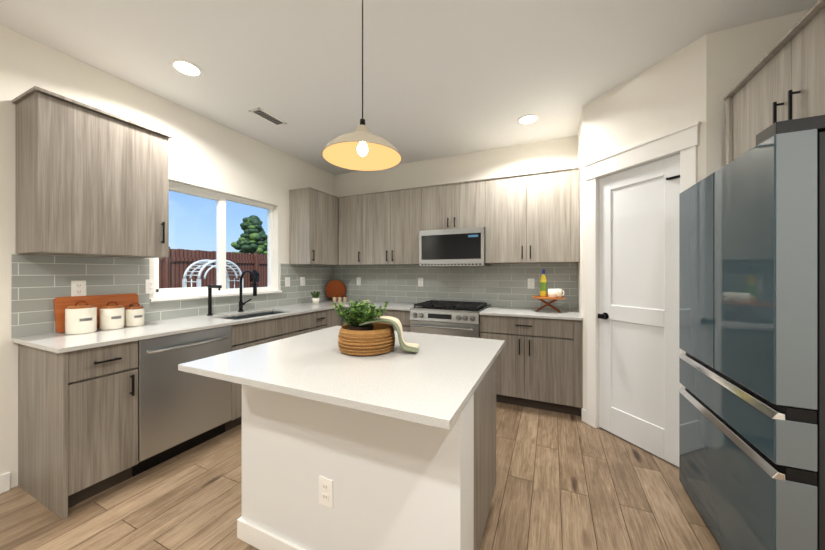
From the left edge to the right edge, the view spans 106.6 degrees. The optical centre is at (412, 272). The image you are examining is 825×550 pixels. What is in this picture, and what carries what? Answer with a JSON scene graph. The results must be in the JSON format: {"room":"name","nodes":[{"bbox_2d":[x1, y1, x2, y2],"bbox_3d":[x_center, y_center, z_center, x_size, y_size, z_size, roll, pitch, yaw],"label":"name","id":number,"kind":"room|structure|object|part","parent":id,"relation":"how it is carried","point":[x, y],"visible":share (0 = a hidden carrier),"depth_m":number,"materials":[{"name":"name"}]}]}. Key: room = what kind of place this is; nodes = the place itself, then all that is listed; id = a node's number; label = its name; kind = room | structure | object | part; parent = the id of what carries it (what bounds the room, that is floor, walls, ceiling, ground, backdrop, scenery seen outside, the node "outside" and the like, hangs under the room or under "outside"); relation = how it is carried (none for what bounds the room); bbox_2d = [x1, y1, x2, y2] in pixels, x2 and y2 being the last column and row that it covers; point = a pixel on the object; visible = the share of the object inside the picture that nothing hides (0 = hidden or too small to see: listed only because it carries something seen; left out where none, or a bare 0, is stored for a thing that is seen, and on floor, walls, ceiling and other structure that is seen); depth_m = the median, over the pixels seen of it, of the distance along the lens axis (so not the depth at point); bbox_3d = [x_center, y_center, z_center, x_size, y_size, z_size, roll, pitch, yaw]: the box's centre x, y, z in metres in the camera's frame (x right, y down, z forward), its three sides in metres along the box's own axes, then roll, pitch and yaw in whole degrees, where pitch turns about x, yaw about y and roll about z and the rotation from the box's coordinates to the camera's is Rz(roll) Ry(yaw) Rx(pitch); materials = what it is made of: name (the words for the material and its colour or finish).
{"room":"kitchen","nodes":[
{"label":"kitchen","id":0,"kind":"room"},
{"bbox_2d":[0,25,333,488],"bbox_3d":[-2.583,-0.085,1.736,0.150,2.790,6.750,0,0,24],"label":"wall","id":1,"kind":"structure","parent":0,"point":[205,153],"depth_m":2.38,"materials":[{"name":"white paint"}]},
{"bbox_2d":[0,472,9,493],"bbox_3d":[-3.169,1.258,0.244,0.014,0.105,3.548,0,0,24],"label":"baseboard","id":2,"kind":"structure","parent":1,"relation":"attached to","point":[5,482],"depth_m":1.84,"materials":[{"name":"white"}]},
{"bbox_2d":[12,86,171,257],"bbox_3d":[-2.131,-0.587,2.108,0.362,0.933,0.688,0,0,24],"label":"upper cabinet","id":3,"kind":"object","parent":1,"relation":"attached to","point":[92,181],"visible":1,"depth_m":1.93,"materials":[{"name":"beige wood"}]},
{"bbox_2d":[11,254,333,337],"bbox_3d":[-1.808,0.140,3.254,0.008,0.508,3.045,0,0,24],"label":"backsplash","id":4,"kind":"structure","parent":1,"relation":"attached to","point":[40,284],"depth_m":2.27,"materials":[{"name":"tile"}]},
{"bbox_2d":[71,280,85,295],"bbox_3d":[-2.310,0.110,2.126,0.008,0.115,0.072,0,0,24],"label":"electrical outlet","id":5,"kind":"object","parent":4,"relation":"attached to","point":[78,288],"visible":0.98,"depth_m":2.12,"materials":[{"name":"white plastic"}]},
{"bbox_2d":[145,279,155,293],"bbox_3d":[-2.136,0.110,2.509,0.008,0.115,0.072,0,0,24],"label":"electrical outlet","id":6,"kind":"object","parent":4,"relation":"attached to","point":[150,286],"visible":1,"depth_m":2.50,"materials":[{"name":"white plastic"}]},
{"bbox_2d":[285,277,289,286],"bbox_3d":[-1.547,0.110,3.809,0.008,0.115,0.072,0,0,24],"label":"electrical outlet","id":7,"kind":"object","parent":4,"relation":"attached to","point":[287,281],"visible":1,"depth_m":3.80,"materials":[{"name":"white plastic"}]},
{"bbox_2d":[300,277,304,285],"bbox_3d":[-1.443,0.110,4.039,0.008,0.115,0.072,0,0,24],"label":"electrical outlet","id":8,"kind":"object","parent":4,"relation":"attached to","point":[302,281],"visible":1,"depth_m":4.03,"materials":[{"name":"white plastic"}]},
{"bbox_2d":[154,181,272,297],"bbox_3d":[-1.965,-0.300,3.155,0.054,1.020,1.264,0,0,24],"label":"window","id":9,"kind":"structure","parent":1,"relation":"in","point":[220,199],"depth_m":3.12,"materials":[{"name":"white plastic"}]},
{"bbox_2d":[149,290,281,301],"bbox_3d":[-1.895,0.223,3.123,0.107,0.025,1.334,0,0,24],"label":"window sill","id":10,"kind":"structure","parent":1,"relation":"attached to","point":[203,296],"depth_m":2.88,"materials":[{"name":"white paint"}]},
{"bbox_2d":[289,187,336,265],"bbox_3d":[-1.282,-0.573,4.022,0.329,0.926,0.538,0,0,24],"label":"upper cabinet","id":11,"kind":"object","parent":1,"relation":"attached to","point":[312,212],"depth_m":3.82,"materials":[{"name":"beige wood"}]},
{"bbox_2d":[0,402,721,549],"bbox_3d":[-0.469,1.360,0.696,4.860,0.100,6.900,0,0,24],"label":"floor","id":12,"kind":"structure","parent":0,"point":[564,481],"depth_m":1.75,"materials":[{"name":"brown wood"}]},
{"bbox_2d":[18,341,137,518],"bbox_3d":[-2.073,0.866,1.912,0.630,0.888,0.332,0,0,24],"label":"base cabinet","id":13,"kind":"object","parent":12,"relation":"on","point":[77,426],"depth_m":1.76,"materials":[{"name":"beige wood"}]},
{"bbox_2d":[12,299,362,352],"bbox_3d":[-1.515,0.507,3.120,0.648,0.224,3.043,0,0,24],"label":"countertop","id":14,"kind":"structure","parent":13,"relation":"on","point":[57,342],"depth_m":2.20,"materials":[{"name":"white stone"}]},
{"bbox_2d":[65,301,96,334],"bbox_3d":[-2.186,0.288,2.028,0.145,0.213,0.144,0,0,24],"label":"canister","id":15,"kind":"object","parent":14,"relation":"on","point":[80,319],"visible":1,"depth_m":1.98,"materials":[{"name":"white ceramic"}]},
{"bbox_2d":[54,293,138,332],"bbox_3d":[-2.245,0.277,2.211,0.055,0.235,0.445,0,0,24],"label":"cutting board","id":16,"kind":"object","parent":14,"relation":"on","point":[61,304],"visible":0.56,"depth_m":2.16,"materials":[{"name":"brown wood"}]},
{"bbox_2d":[99,301,124,329],"bbox_3d":[-2.126,0.296,2.174,0.129,0.196,0.128,0,0,24],"label":"canister","id":17,"kind":"object","parent":14,"relation":"on","point":[111,317],"visible":1,"depth_m":2.13,"materials":[{"name":"white ceramic"}]},
{"bbox_2d":[125,302,144,326],"bbox_3d":[-2.076,0.306,2.296,0.113,0.176,0.112,0,0,24],"label":"canister","id":18,"kind":"object","parent":14,"relation":"on","point":[134,316],"visible":1,"depth_m":2.26,"materials":[{"name":"white ceramic"}]},
{"bbox_2d":[207,285,221,315],"bbox_3d":[-1.832,0.253,2.840,0.174,0.283,0.048,0,0,24],"label":"dispenser","id":19,"kind":"object","parent":14,"relation":"on","point":[210,287],"visible":1,"depth_m":2.85,"materials":[{"name":"black metal"}]},
{"bbox_2d":[238,270,256,311],"bbox_3d":[-1.659,0.183,3.123,0.253,0.422,0.095,0,0,24],"label":"faucet","id":20,"kind":"object","parent":14,"relation":"on","point":[241,303],"visible":1,"depth_m":3.13,"materials":[{"name":"black metal"}]},
{"bbox_2d":[311,291,319,303],"bbox_3d":[-1.249,0.310,3.994,0.121,0.168,0.146,0,0,24],"label":"decorative plant","id":21,"kind":"object","parent":14,"relation":"on","point":[315,298],"visible":1,"depth_m":3.96,"materials":[{"name":"green plant"}]},
{"bbox_2d":[325,280,345,299],"bbox_3d":[-1.117,0.242,4.467,0.213,0.290,0.213,0,0,24],"label":"cutting board","id":22,"kind":"object","parent":14,"relation":"on","point":[336,288],"visible":0.88,"depth_m":4.47,"materials":[{"name":"brown wood"}]},
{"bbox_2d":[333,296,346,301],"bbox_3d":[-1.002,0.355,4.231,0.195,0.078,0.052,0,0,0],"label":"jars","id":23,"kind":"object","parent":14,"relation":"on","point":[340,298],"visible":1,"depth_m":4.21,"materials":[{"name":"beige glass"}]},
{"bbox_2d":[132,325,231,476],"bbox_3d":[-1.842,0.866,2.329,0.670,0.888,0.615,0,0,24],"label":"dishwasher","id":24,"kind":"object","parent":12,"relation":"on","point":[179,412],"visible":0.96,"depth_m":2.14,"materials":[{"name":"silver metal"}]},
{"bbox_2d":[266,309,329,342],"bbox_3d":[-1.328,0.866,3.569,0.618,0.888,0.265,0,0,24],"label":"base cabinet","id":25,"kind":"object","parent":12,"relation":"on","point":[303,323],"depth_m":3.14,"materials":[{"name":"beige wood"}]},
{"bbox_2d":[330,307,341,326],"bbox_3d":[-1.215,0.866,3.819,0.618,0.888,0.283,0,0,24],"label":"base cabinet","id":26,"kind":"object","parent":12,"relation":"on","point":[335,320],"depth_m":3.69,"materials":[{"name":"beige wood"}]},
{"bbox_2d":[178,326,504,549],"bbox_3d":[-0.234,0.853,1.564,1.220,0.915,1.075,0,0,24],"label":"kitchen island","id":27,"kind":"object","parent":12,"relation":"on","point":[394,448],"visible":0.94,"depth_m":1.27,"materials":[{"name":"white"}]},
{"bbox_2d":[331,299,418,355],"bbox_3d":[-0.186,0.263,1.570,0.448,0.264,0.320,0,0,24],"label":"basket","id":28,"kind":"object","parent":27,"relation":"on","point":[365,331],"visible":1,"depth_m":1.51,"materials":[{"name":"brown wicker"}]},
{"bbox_2d":[358,315,418,352],"bbox_3d":[-0.119,0.307,1.573,0.341,0.167,0.272,0,0,24],"label":"towel","id":29,"kind":"object","parent":28,"relation":"hanging from","point":[381,333],"depth_m":1.51,"materials":[{"name":"fabric"}]},
{"bbox_2d":[342,307,409,331],"bbox_3d":[-0.324,0.866,3.893,0.939,0.889,0.652,0,0,24],"label":"base cabinet","id":30,"kind":"object","parent":12,"relation":"on","point":[403,316],"depth_m":3.49,"materials":[{"name":"beige wood"}]},
{"bbox_2d":[343,301,582,319],"bbox_3d":[0.456,0.407,3.542,2.592,0.025,0.648,0,0,24],"label":"countertop","id":31,"kind":"structure","parent":30,"relation":"on","point":[564,314],"depth_m":3.15,"materials":[{"name":"white stone"}]},
{"bbox_2d":[532,295,564,312],"bbox_3d":[1.389,0.319,3.147,0.310,0.154,0.310,0,0,24],"label":"tray stand","id":32,"kind":"object","parent":31,"relation":"on","point":[547,303],"visible":0.88,"depth_m":3.09,"materials":[{"name":"brown wood"}]},
{"bbox_2d":[540,269,546,296],"bbox_3d":[1.373,0.104,3.220,0.068,0.285,0.067,0,0,24],"label":"decorative bottle","id":33,"kind":"object","parent":32,"relation":"on","point":[543,285],"visible":1,"depth_m":3.19,"materials":[{"name":"yellow glass"}]},
{"bbox_2d":[548,289,563,297],"bbox_3d":[1.461,0.204,3.126,0.153,0.085,0.164,0,0,24],"label":"mugs","id":34,"kind":"object","parent":32,"relation":"on","point":[553,293],"visible":1,"depth_m":3.08,"materials":[{"name":"white ceramic"}]},
{"bbox_2d":[410,300,489,337],"bbox_3d":[0.437,0.828,3.503,0.759,0.964,0.698,0,0,24],"label":"range","id":35,"kind":"object","parent":12,"relation":"on","point":[456,318],"visible":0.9,"depth_m":3.25,"materials":[{"name":"silver metal"}]},
{"bbox_2d":[480,315,581,415],"bbox_3d":[1.219,0.866,3.194,0.912,0.889,0.652,0,0,24],"label":"base cabinet","id":36,"kind":"object","parent":12,"relation":"on","point":[538,363],"visible":0.88,"depth_m":2.89,"materials":[{"name":"beige wood"}]},
{"bbox_2d":[678,115,824,549],"bbox_3d":[1.837,0.388,1.319,0.835,1.845,0.890,0,0,24],"label":"fridge","id":37,"kind":"object","parent":12,"relation":"on","point":[752,346],"visible":1,"depth_m":1.17,"materials":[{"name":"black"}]},
{"bbox_2d":[0,0,818,174],"bbox_3d":[-0.469,-1.530,0.696,4.860,0.100,6.900,0,0,24],"label":"ceiling","id":38,"kind":"structure","parent":0,"point":[444,78],"depth_m":2.08,"materials":[{"name":"white paint"}]},
{"bbox_2d":[169,58,203,77],"bbox_3d":[-1.630,-1.477,2.221,0.204,0.006,0.204,0,0,24],"label":"recessed light","id":39,"kind":"object","parent":38,"relation":"in","point":[186,68],"visible":1,"depth_m":2.21,"materials":[{"name":"white plastic"}]},
{"bbox_2d":[249,108,286,126],"bbox_3d":[-1.366,-1.477,2.919,0.130,0.006,0.320,0,0,24],"label":"ceiling vent","id":40,"kind":"object","parent":38,"relation":"in","point":[267,116],"visible":1,"depth_m":2.90,"materials":[{"name":"white metal"}]},
{"bbox_2d":[321,0,401,170],"bbox_3d":[-0.256,-1.035,1.576,0.406,0.890,0.406,0,0,24],"label":"pendant lamp","id":41,"kind":"object","parent":38,"relation":"hanging from","point":[361,148],"visible":1,"depth_m":1.63,"materials":[{"name":"beige metal"}]},
{"bbox_3d":[-0.256,-0.644,1.576,0.056,0.084,0.055,0,0,24],"label":"pendant bulb","id":42,"kind":"part","parent":41,"relation":"part of","materials":[{"name":"white glass"}]},
{"bbox_2d":[517,114,538,124],"bbox_3d":[1.113,-1.477,2.960,0.204,0.006,0.204,0,0,24],"label":"recessed light","id":43,"kind":"object","parent":38,"relation":"in","point":[527,119],"visible":1,"depth_m":2.95,"materials":[{"name":"white plastic"}]},
{"bbox_2d":[334,135,576,302],"bbox_3d":[0.993,-0.085,3.739,4.710,2.790,0.150,0,0,24],"label":"wall","id":44,"kind":"structure","parent":0,"point":[552,154],"depth_m":3.80,"materials":[{"name":"white paint"}]},
{"bbox_2d":[337,195,360,265],"bbox_3d":[-0.770,-0.573,4.273,0.394,0.926,0.328,0,0,24],"label":"upper cabinet","id":45,"kind":"object","parent":44,"relation":"attached to","point":[348,207],"depth_m":4.13,"materials":[{"name":"beige wood"}]},
{"bbox_2d":[361,187,420,264],"bbox_3d":[-0.208,-0.573,4.018,0.840,0.926,0.328,0,0,24],"label":"upper cabinet","id":46,"kind":"object","parent":44,"relation":"attached to","point":[390,220],"depth_m":3.86,"materials":[{"name":"beige wood"}]},
{"bbox_2d":[421,179,484,230],"bbox_3d":[0.521,-0.770,3.688,0.762,0.531,0.328,0,0,24],"label":"upper cabinet","id":47,"kind":"object","parent":44,"relation":"attached to","point":[456,205],"depth_m":3.53,"materials":[{"name":"beige wood"}]},
{"bbox_2d":[419,227,489,266],"bbox_3d":[0.506,-0.289,3.654,0.758,0.418,0.402,0,0,24],"label":"microwave","id":48,"kind":"object","parent":47,"relation":"attached to","point":[461,247],"visible":1,"depth_m":3.46,"materials":[{"name":"silver metal"}]},
{"bbox_2d":[334,263,576,309],"bbox_3d":[0.296,0.140,3.967,3.236,0.508,0.008,0,0,24],"label":"backsplash","id":49,"kind":"structure","parent":44,"relation":"attached to","point":[504,285],"depth_m":3.81,"materials":[{"name":"tile"}]},
{"bbox_2d":[357,277,360,284],"bbox_3d":[-0.778,0.120,4.445,0.072,0.115,0.008,0,0,24],"label":"electrical outlet","id":50,"kind":"object","parent":49,"relation":"attached to","point":[358,280],"visible":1,"depth_m":4.44,"materials":[{"name":"white plastic"}]},
{"bbox_2d":[418,278,422,286],"bbox_3d":[0.107,0.120,4.044,0.072,0.115,0.008,0,0,24],"label":"electrical outlet","id":51,"kind":"object","parent":49,"relation":"attached to","point":[420,281],"visible":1,"depth_m":4.04,"materials":[{"name":"white plastic"}]},
{"bbox_2d":[528,278,533,288],"bbox_3d":[1.344,0.120,3.483,0.072,0.115,0.008,0,0,24],"label":"electrical outlet","id":52,"kind":"object","parent":49,"relation":"attached to","point":[530,283],"visible":1,"depth_m":3.48,"materials":[{"name":"white plastic"}]},
{"bbox_2d":[485,167,579,263],"bbox_3d":[1.285,-0.573,3.342,0.914,0.926,0.328,0,0,24],"label":"upper cabinet","id":53,"kind":"object","parent":44,"relation":"attached to","point":[528,218],"depth_m":3.18,"materials":[{"name":"beige wood"}]},
{"bbox_2d":[577,108,582,414],"bbox_3d":[1.688,-0.085,2.995,0.100,2.790,0.630,0,0,24],"label":"wall","id":54,"kind":"structure","parent":0,"point":[580,262],"depth_m":2.94,"materials":[{"name":"white paint"}]},
{"bbox_2d":[583,35,705,409],"bbox_3d":[1.724,-0.085,2.338,0.120,2.790,0.880,0,0,-21],"label":"wall","id":55,"kind":"structure","parent":0,"point":[665,95],"depth_m":2.23,"materials":[{"name":"white paint"}]},
{"bbox_2d":[582,409,586,422],"bbox_3d":[1.515,1.258,2.701,0.014,0.105,0.054,0,0,-21],"label":"baseboard","id":56,"kind":"structure","parent":55,"relation":"attached to","point":[584,415],"depth_m":2.70,"materials":[{"name":"white"}]},
{"bbox_2d":[598,154,679,466],"bbox_3d":[1.669,0.251,2.310,0.097,2.095,0.603,0,0,-21],"label":"pantry door","id":57,"kind":"structure","parent":55,"relation":"in","point":[639,354],"depth_m":2.28,"materials":[{"name":"white"}]},
{"bbox_2d":[584,121,700,427],"bbox_3d":[1.711,0.180,2.328,0.150,2.260,0.820,0,0,-21],"label":"door frame","id":58,"kind":"structure","parent":55,"relation":"attached to","point":[684,142],"depth_m":2.59,"materials":[{"name":"white wood"}]},
{"bbox_2d":[706,9,809,176],"bbox_3d":[2.231,-0.085,1.786,0.843,2.790,0.120,0,0,24],"label":"wall","id":59,"kind":"structure","parent":0,"point":[735,56],"depth_m":1.87,"materials":[{"name":"white paint"}]},
{"bbox_2d":[723,0,824,164],"bbox_3d":[1.904,-0.783,1.193,0.640,0.507,1.105,0,0,24],"label":"upper cabinet","id":60,"kind":"object","parent":59,"relation":"attached to","point":[783,79],"visible":0.62,"depth_m":1.39,"materials":[{"name":"beige wood"}]},
{"label":"outside","id":61,"kind":"structure","parent":0,"visible":0},
{"bbox_3d":[-14.918,1.810,10.867,29.840,0.100,60.000,0,0,24],"label":"lawn","id":62,"kind":"structure","parent":61,"visible":0},
{"bbox_2d":[182,259,242,288],"bbox_3d":[-4.542,0.722,7.043,0.560,2.072,1.040,0,0,24],"label":"arbor","id":63,"kind":"object","parent":62,"relation":"on","point":[185,281],"depth_m":6.80,"materials":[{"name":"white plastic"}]},
{"bbox_2d":[158,247,267,297],"bbox_3d":[-6.366,0.569,5.912,0.110,2.378,26.034,0,0,24],"label":"fence","id":64,"kind":"object","parent":62,"relation":"on","point":[211,275],"depth_m":8.04,"materials":[{"name":"brown wood"}]},
{"bbox_2d":[231,215,267,254],"bbox_3d":[-6.729,-0.340,12.907,1.879,4.196,1.938,0,0,24],"label":"tree","id":65,"kind":"object","parent":62,"relation":"on","point":[254,229],"depth_m":12.65,"materials":[{"name":"green plant"}]},
{"bbox_2d":[250,269,258,281],"bbox_3d":[-4.664,0.824,9.075,0.260,1.868,0.260,0,0,24],"label":"lantern","id":66,"kind":"object","parent":62,"relation":"on","point":[256,274],"depth_m":9.02,"materials":[{"name":"black metal"}]}
]}

